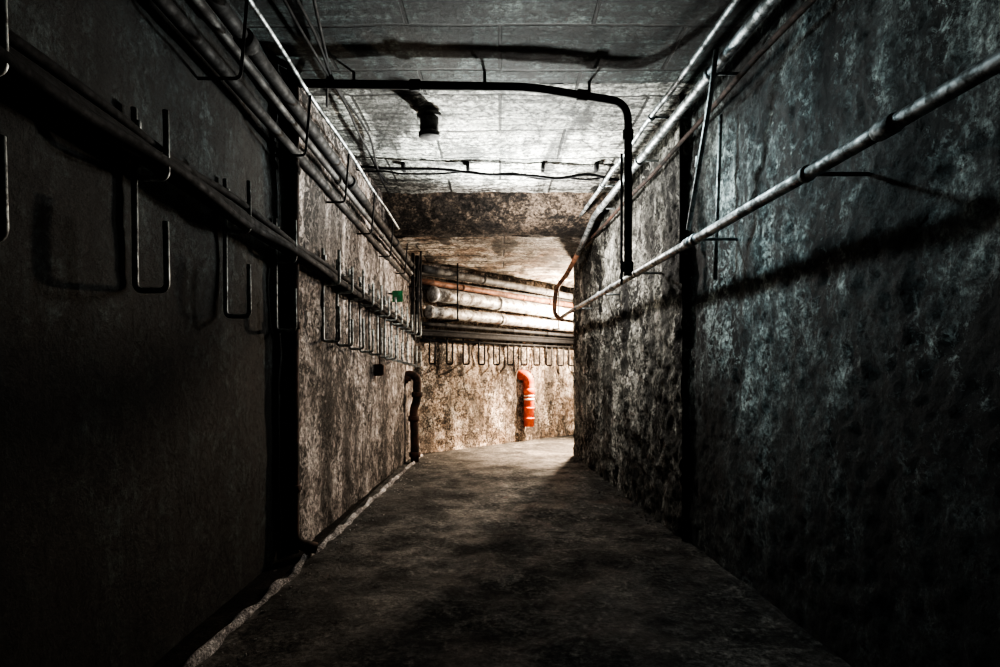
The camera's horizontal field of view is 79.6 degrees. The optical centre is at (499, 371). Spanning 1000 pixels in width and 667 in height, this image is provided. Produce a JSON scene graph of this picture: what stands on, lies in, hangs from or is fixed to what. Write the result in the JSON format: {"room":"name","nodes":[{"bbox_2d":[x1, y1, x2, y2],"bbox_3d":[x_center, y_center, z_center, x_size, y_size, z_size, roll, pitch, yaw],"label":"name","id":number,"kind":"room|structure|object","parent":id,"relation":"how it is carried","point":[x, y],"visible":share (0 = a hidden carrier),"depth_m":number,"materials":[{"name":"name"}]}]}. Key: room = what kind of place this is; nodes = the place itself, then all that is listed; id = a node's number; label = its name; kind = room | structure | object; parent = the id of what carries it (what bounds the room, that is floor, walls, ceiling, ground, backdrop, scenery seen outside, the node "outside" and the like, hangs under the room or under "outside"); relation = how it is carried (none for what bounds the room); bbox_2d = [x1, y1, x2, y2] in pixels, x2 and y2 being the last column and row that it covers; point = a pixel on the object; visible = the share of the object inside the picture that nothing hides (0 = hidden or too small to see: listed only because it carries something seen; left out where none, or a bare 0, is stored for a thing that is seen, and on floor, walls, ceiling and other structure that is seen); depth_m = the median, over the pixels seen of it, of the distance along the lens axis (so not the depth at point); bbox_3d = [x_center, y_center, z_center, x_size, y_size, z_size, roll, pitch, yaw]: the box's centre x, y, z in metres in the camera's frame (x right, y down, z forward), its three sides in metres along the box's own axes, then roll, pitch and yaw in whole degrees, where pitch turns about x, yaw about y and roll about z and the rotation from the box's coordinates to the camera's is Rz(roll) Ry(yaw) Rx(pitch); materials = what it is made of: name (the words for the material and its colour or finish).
{"room":"underground passage","nodes":[
{"label":"underground passage","id":0,"kind":"room"},
{"bbox_2d":[0,0,414,666],"bbox_3d":[-1.327,-0.375,3.375,0.198,3.150,10.751,0,0,0],"label":"wall","id":1,"kind":"structure","parent":0,"point":[143,484],"depth_m":2.46,"materials":[{"name":"paint"}]},
{"bbox_2d":[0,0,421,366],"bbox_3d":[-1.270,-0.547,4.968,0.197,0.964,6.931,0,0,1],"label":"hook rack","id":2,"kind":"object","parent":1,"relation":"attached to","point":[4,38],"visible":0.91,"depth_m":3.02,"materials":[{"name":"metal"}]},
{"bbox_2d":[0,45,573,343],"bbox_3d":[-0.881,-0.736,5.226,2.104,0.431,13.332,0,0,12],"label":"pipe","id":3,"kind":"object","parent":2,"relation":"hanging from","point":[17,68],"visible":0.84,"depth_m":2.16,"materials":[{"name":"grey metal"}]},
{"bbox_2d":[0,45,573,344],"bbox_3d":[-0.921,-0.752,5.231,2.139,0.472,13.346,0,0,12],"label":"pipe","id":4,"kind":"object","parent":2,"relation":"hanging from","point":[141,159],"visible":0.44,"depth_m":2.21,"materials":[{"name":"grey metal"}]},
{"bbox_2d":[8,28,572,339],"bbox_3d":[-0.905,-0.799,5.227,2.092,0.412,13.332,0,0,13],"label":"power cable","id":5,"kind":"object","parent":2,"relation":"hanging from","point":[17,42],"visible":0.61,"depth_m":2.10,"materials":[{"name":"black rubber"}]},
{"bbox_2d":[182,454,422,666],"bbox_3d":[-1.231,1.188,3.350,0.107,0.085,10.504,0,0,1],"label":"trim","id":6,"kind":"structure","parent":1,"relation":"attached to","point":[211,646],"depth_m":3.18,"materials":[{"name":"grey concrete"}]},
{"bbox_2d":[197,0,418,286],"bbox_3d":[-1.270,-1.468,5.000,0.248,0.622,6.419,0,0,1],"label":"hangers","id":7,"kind":"object","parent":1,"relation":"attached to","point":[239,76],"visible":0.94,"depth_m":3.69,"materials":[{"name":"black metal"}]},
{"bbox_2d":[249,0,399,229],"bbox_3d":[-1.201,-1.783,2.650,0.127,0.341,8.301,0,0,0],"label":"conduit","id":8,"kind":"object","parent":1,"relation":"attached to","point":[251,2],"depth_m":3.72,"materials":[{"name":"white metal"}]},
{"bbox_2d":[206,0,499,286],"bbox_3d":[-0.891,-1.631,5.229,2.134,0.460,13.343,0,0,12],"label":"pipe","id":9,"kind":"object","parent":1,"relation":"attached to","point":[222,9],"visible":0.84,"depth_m":3.57,"materials":[{"name":"grey metal"}]},
{"bbox_2d":[152,0,570,307],"bbox_3d":[-0.939,-1.413,5.179,2.113,0.440,13.239,0,0,13],"label":"pipe","id":10,"kind":"object","parent":1,"relation":"attached to","point":[170,10],"visible":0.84,"depth_m":3.18,"materials":[{"name":"grey metal"}]},
{"bbox_2d":[374,319,385,375],"bbox_3d":[-1.237,-0.255,6.200,0.091,0.590,0.140,0,0,0],"label":"junction box","id":11,"kind":"object","parent":1,"relation":"attached to","point":[379,369],"visible":0.94,"depth_m":6.14,"materials":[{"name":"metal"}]},
{"bbox_2d":[190,0,572,301],"bbox_3d":[-0.879,-1.508,5.178,2.098,0.424,13.233,0,0,13],"label":"pipe","id":12,"kind":"object","parent":1,"relation":"attached to","point":[202,8],"visible":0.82,"depth_m":3.46,"materials":[{"name":"grey metal"}]},
{"bbox_2d":[389,291,402,301],"bbox_3d":[-1.223,-0.870,6.900,0.210,0.130,0.012,0,0,0],"label":"sign","id":13,"kind":"object","parent":1,"relation":"attached to","point":[399,294],"visible":0.82,"depth_m":6.89,"materials":[{"name":"plastic"}]},
{"bbox_2d":[405,370,422,462],"bbox_3d":[-1.180,0.600,7.982,0.302,1.241,0.164,0,0,-19],"label":"drain pipe","id":14,"kind":"object","parent":1,"relation":"attached to","point":[413,417],"visible":0.95,"depth_m":7.95,"materials":[{"name":"metal"}]},
{"bbox_2d":[420,321,573,336],"bbox_3d":[1.222,-0.682,11.120,0.068,0.096,7.100,0,0,43],"label":"conduit pipe","id":15,"kind":"object","parent":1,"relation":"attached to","point":[445,325],"visible":0.62,"depth_m":9.66,"materials":[{"name":"grey metal"}]},
{"bbox_2d":[422,278,572,307],"bbox_3d":[1.258,-1.247,11.085,0.102,0.196,7.101,0,0,43],"label":"pipe","id":16,"kind":"object","parent":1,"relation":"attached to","point":[429,282],"visible":0.61,"depth_m":9.56,"materials":[{"name":"metal"}]},
{"bbox_2d":[284,76,298,551],"bbox_3d":[-1.387,-0.375,3.950,0.125,3.150,0.006,0,0,0],"label":"wall","id":17,"kind":"structure","parent":0,"point":[289,548],"depth_m":3.95,"materials":[{"name":"paint"}]},
{"bbox_2d":[414,263,573,453],"bbox_3d":[1.479,-0.375,11.565,0.066,3.150,8.000,0,0,43],"label":"wall","id":18,"kind":"structure","parent":0,"point":[462,406],"depth_m":9.81,"materials":[{"name":"paint"}]},
{"bbox_2d":[421,337,573,365],"bbox_3d":[0.415,-0.338,10.300,0.169,0.464,4.400,0,0,44],"label":"hook rack","id":19,"kind":"object","parent":18,"relation":"attached to","point":[430,340],"visible":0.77,"depth_m":9.83,"materials":[{"name":"grey metal"}]},
{"bbox_2d":[440,263,559,330],"bbox_3d":[0.075,-1.197,9.796,0.400,0.906,2.432,0,0,44],"label":"brackets","id":20,"kind":"object","parent":18,"relation":"attached to","point":[457,304],"visible":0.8,"depth_m":8.83,"materials":[{"name":"black metal"}]},
{"bbox_2d":[422,265,572,299],"bbox_3d":[1.367,-1.370,10.982,0.124,0.270,7.102,0,0,44],"label":"pipe","id":21,"kind":"object","parent":20,"relation":"attached to","point":[425,268],"visible":0.53,"depth_m":9.34,"materials":[{"name":"white metal"}]},
{"bbox_2d":[424,305,572,331],"bbox_3d":[1.345,-0.831,11.134,0.193,0.265,6.911,0,0,43],"label":"insulated pipe","id":22,"kind":"object","parent":20,"relation":"attached to","point":[430,311],"visible":0.63,"depth_m":9.53,"materials":[{"name":"white fabric"}]},
{"bbox_2d":[427,286,572,319],"bbox_3d":[1.381,-1.065,11.120,0.243,0.340,6.884,0,0,43],"label":"insulated pipe","id":23,"kind":"object","parent":20,"relation":"attached to","point":[434,294],"visible":0.5,"depth_m":9.41,"materials":[{"name":"white fabric"}]},
{"bbox_2d":[517,370,534,426],"bbox_3d":[0.445,0.452,10.371,0.308,0.977,0.214,0,0,21],"label":"drain pipe","id":24,"kind":"object","parent":18,"relation":"attached to","point":[528,390],"visible":1,"depth_m":10.28,"materials":[{"name":"plastic"}]},
{"bbox_2d":[396,236,593,288],"bbox_3d":[2.200,-1.604,11.040,7.600,0.072,7.920,0,0,0],"label":"ceiling","id":25,"kind":"structure","parent":0,"point":[537,259],"depth_m":8.20,"materials":[{"name":"white concrete"}]},
{"bbox_2d":[312,0,328,106],"bbox_3d":[-0.996,-1.882,3.304,0.057,0.060,1.844,0,0,-12],"label":"cable","id":26,"kind":"object","parent":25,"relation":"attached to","point":[314,1],"visible":0.87,"depth_m":3.38,"materials":[{"name":"black rubber"}]},
{"bbox_2d":[411,251,422,340],"bbox_3d":[-1.124,-1.031,8.248,0.180,1.198,0.538,0,0,0],"label":"pipes","id":27,"kind":"object","parent":25,"relation":"attached to","point":[416,292],"visible":0.84,"depth_m":8.15,"materials":[{"name":"black metal"}]},
{"bbox_2d":[282,71,633,284],"bbox_3d":[-0.250,-1.275,3.932,2.346,1.350,0.163,0,0,-6],"label":"pipe","id":28,"kind":"object","parent":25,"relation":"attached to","point":[626,266],"visible":0.98,"depth_m":3.97,"materials":[{"name":"black metal"}]},
{"bbox_2d":[356,161,619,181],"bbox_3d":[-0.064,-1.882,5.598,2.538,0.157,0.168,0,0,-2],"label":"cable","id":29,"kind":"object","parent":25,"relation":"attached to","point":[403,167],"visible":0.97,"depth_m":5.58,"materials":[{"name":"black rubber"}]},
{"bbox_2d":[579,0,740,217],"bbox_3d":[1.213,-1.742,2.881,0.277,0.056,7.762,0,0,-3],"label":"pipe","id":30,"kind":"object","parent":25,"relation":"attached to","point":[732,5],"visible":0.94,"depth_m":3.65,"materials":[{"name":"metal"}]},
{"bbox_2d":[679,93,682,283],"bbox_3d":[1.269,-1.285,4.200,0.026,1.330,0.026,0,0,22],"label":"conduit","id":31,"kind":"object","parent":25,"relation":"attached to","point":[680,94],"visible":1,"depth_m":4.19,"materials":[{"name":"black metal"}]},
{"bbox_2d":[571,0,815,258],"bbox_3d":[1.249,-1.562,3.625,0.044,0.053,9.265,0,0,-3],"label":"conduit pipe","id":32,"kind":"object","parent":25,"relation":"attached to","point":[808,3],"visible":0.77,"depth_m":3.29,"materials":[{"name":"metal"}]},
{"bbox_2d":[229,0,761,83],"bbox_3d":[0.150,-1.950,0.975,3.500,0.022,6.150,0,0,0],"label":"ceiling","id":33,"kind":"structure","parent":0,"point":[518,41],"depth_m":3.49,"materials":[{"name":"concrete"}]},
{"bbox_2d":[382,191,608,237],"bbox_3d":[0.050,-1.783,6.802,3.100,0.390,0.636,0,0,0],"label":"ceiling beam","id":34,"kind":"structure","parent":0,"point":[436,214],"depth_m":6.69,"materials":[{"name":"grey concrete"}]},
{"bbox_2d":[151,435,851,666],"bbox_3d":[2.200,1.200,6.450,7.600,0.049,17.100,0,0,0],"label":"floor","id":35,"kind":"structure","parent":0,"point":[512,554],"depth_m":3.29,"materials":[{"name":"concrete"}]},
{"bbox_2d":[286,66,317,553],"bbox_3d":[-1.280,-0.383,3.884,0.200,3.134,0.092,0,0,-26],"label":"drain pipe","id":36,"kind":"object","parent":35,"relation":"on","point":[293,170],"visible":0.92,"depth_m":3.83,"materials":[{"name":"metal"}]},
{"bbox_2d":[201,456,438,666],"bbox_3d":[-1.001,1.197,5.308,0.325,0.017,6.386,0,0,1],"label":"crumbs","id":37,"kind":"object","parent":35,"relation":"on","point":[269,620],"visible":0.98,"depth_m":3.44,"materials":[{"name":"grey stone"}]},
{"bbox_2d":[571,460,651,524],"bbox_3d":[1.043,1.196,6.476,0.193,0.020,3.923,0,0,-3],"label":"crumbs","id":38,"kind":"object","parent":35,"relation":"on","point":[571,460],"visible":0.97,"depth_m":5.56,"materials":[{"name":"concrete"}]},
{"bbox_2d":[308,82,694,193],"bbox_3d":[0.150,-1.947,5.625,3.500,0.038,3.150,0,0,0],"label":"ceiling","id":39,"kind":"structure","parent":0,"point":[492,131],"depth_m":4.91,"materials":[{"name":"concrete"}]},
{"bbox_2d":[283,0,391,196],"bbox_3d":[-1.084,-1.870,3.400,0.149,0.081,5.801,0,0,0],"label":"cable","id":40,"kind":"object","parent":39,"relation":"attached to","point":[285,1],"depth_m":3.75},
{"bbox_2d":[296,0,388,183],"bbox_3d":[-1.031,-1.887,3.500,0.217,0.061,5.001,0,0,0],"label":"cable","id":41,"kind":"object","parent":39,"relation":"attached to","point":[298,1],"depth_m":3.76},
{"bbox_2d":[417,107,441,140],"bbox_3d":[-0.530,-1.865,4.500,0.185,0.210,0.190,0,0,0],"label":"stub","id":42,"kind":"object","parent":39,"relation":"attached to","point":[429,117],"depth_m":4.44,"materials":[{"name":"black metal"}]},
{"bbox_2d":[573,271,681,441],"bbox_3d":[3.122,-0.375,10.777,0.029,3.150,6.000,0,0,43],"label":"wall","id":43,"kind":"structure","parent":0,"point":[574,271],"depth_m":10.97,"materials":[{"name":"paint"}]},
{"bbox_2d":[572,104,685,537],"bbox_3d":[1.176,-0.375,6.425,0.082,3.150,4.359,0,0,-3],"label":"wall","id":44,"kind":"structure","parent":0,"point":[627,358],"depth_m":5.36,"materials":[{"name":"paint"}]},
{"bbox_2d":[552,0,778,321],"bbox_3d":[1.262,-1.220,3.768,0.406,1.017,9.538,0,0,-4],"label":"pipe","id":45,"kind":"object","parent":44,"relation":"attached to","point":[765,6],"visible":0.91,"depth_m":3.80,"materials":[{"name":"metal"}]},
{"bbox_2d":[682,97,690,540],"bbox_3d":[1.341,-0.375,4.250,0.100,3.150,0.007,0,0,0],"label":"wall","id":46,"kind":"structure","parent":0,"point":[686,314],"depth_m":4.25,"materials":[{"name":"paint"}]},
{"bbox_2d":[686,0,999,666],"bbox_3d":[1.507,-0.375,1.150,0.050,3.150,6.311,0,0,-3],"label":"wall","id":47,"kind":"structure","parent":0,"point":[843,382],"depth_m":2.42,"materials":[{"name":"paint"}]},
{"bbox_2d":[686,49,722,279],"bbox_3d":[1.200,-1.137,3.389,0.198,1.176,0.405,0,0,0],"label":"strut","id":48,"kind":"object","parent":47,"relation":"attached to","point":[698,161],"visible":1,"depth_m":3.47,"materials":[{"name":"metal"}]},
{"bbox_2d":[560,49,999,319],"bbox_3d":[1.246,-0.770,3.507,0.284,0.073,10.017,0,0,-3],"label":"pipe","id":49,"kind":"object","parent":47,"relation":"attached to","point":[985,69],"visible":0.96,"depth_m":2.10,"materials":[{"name":"metal"}]}
]}

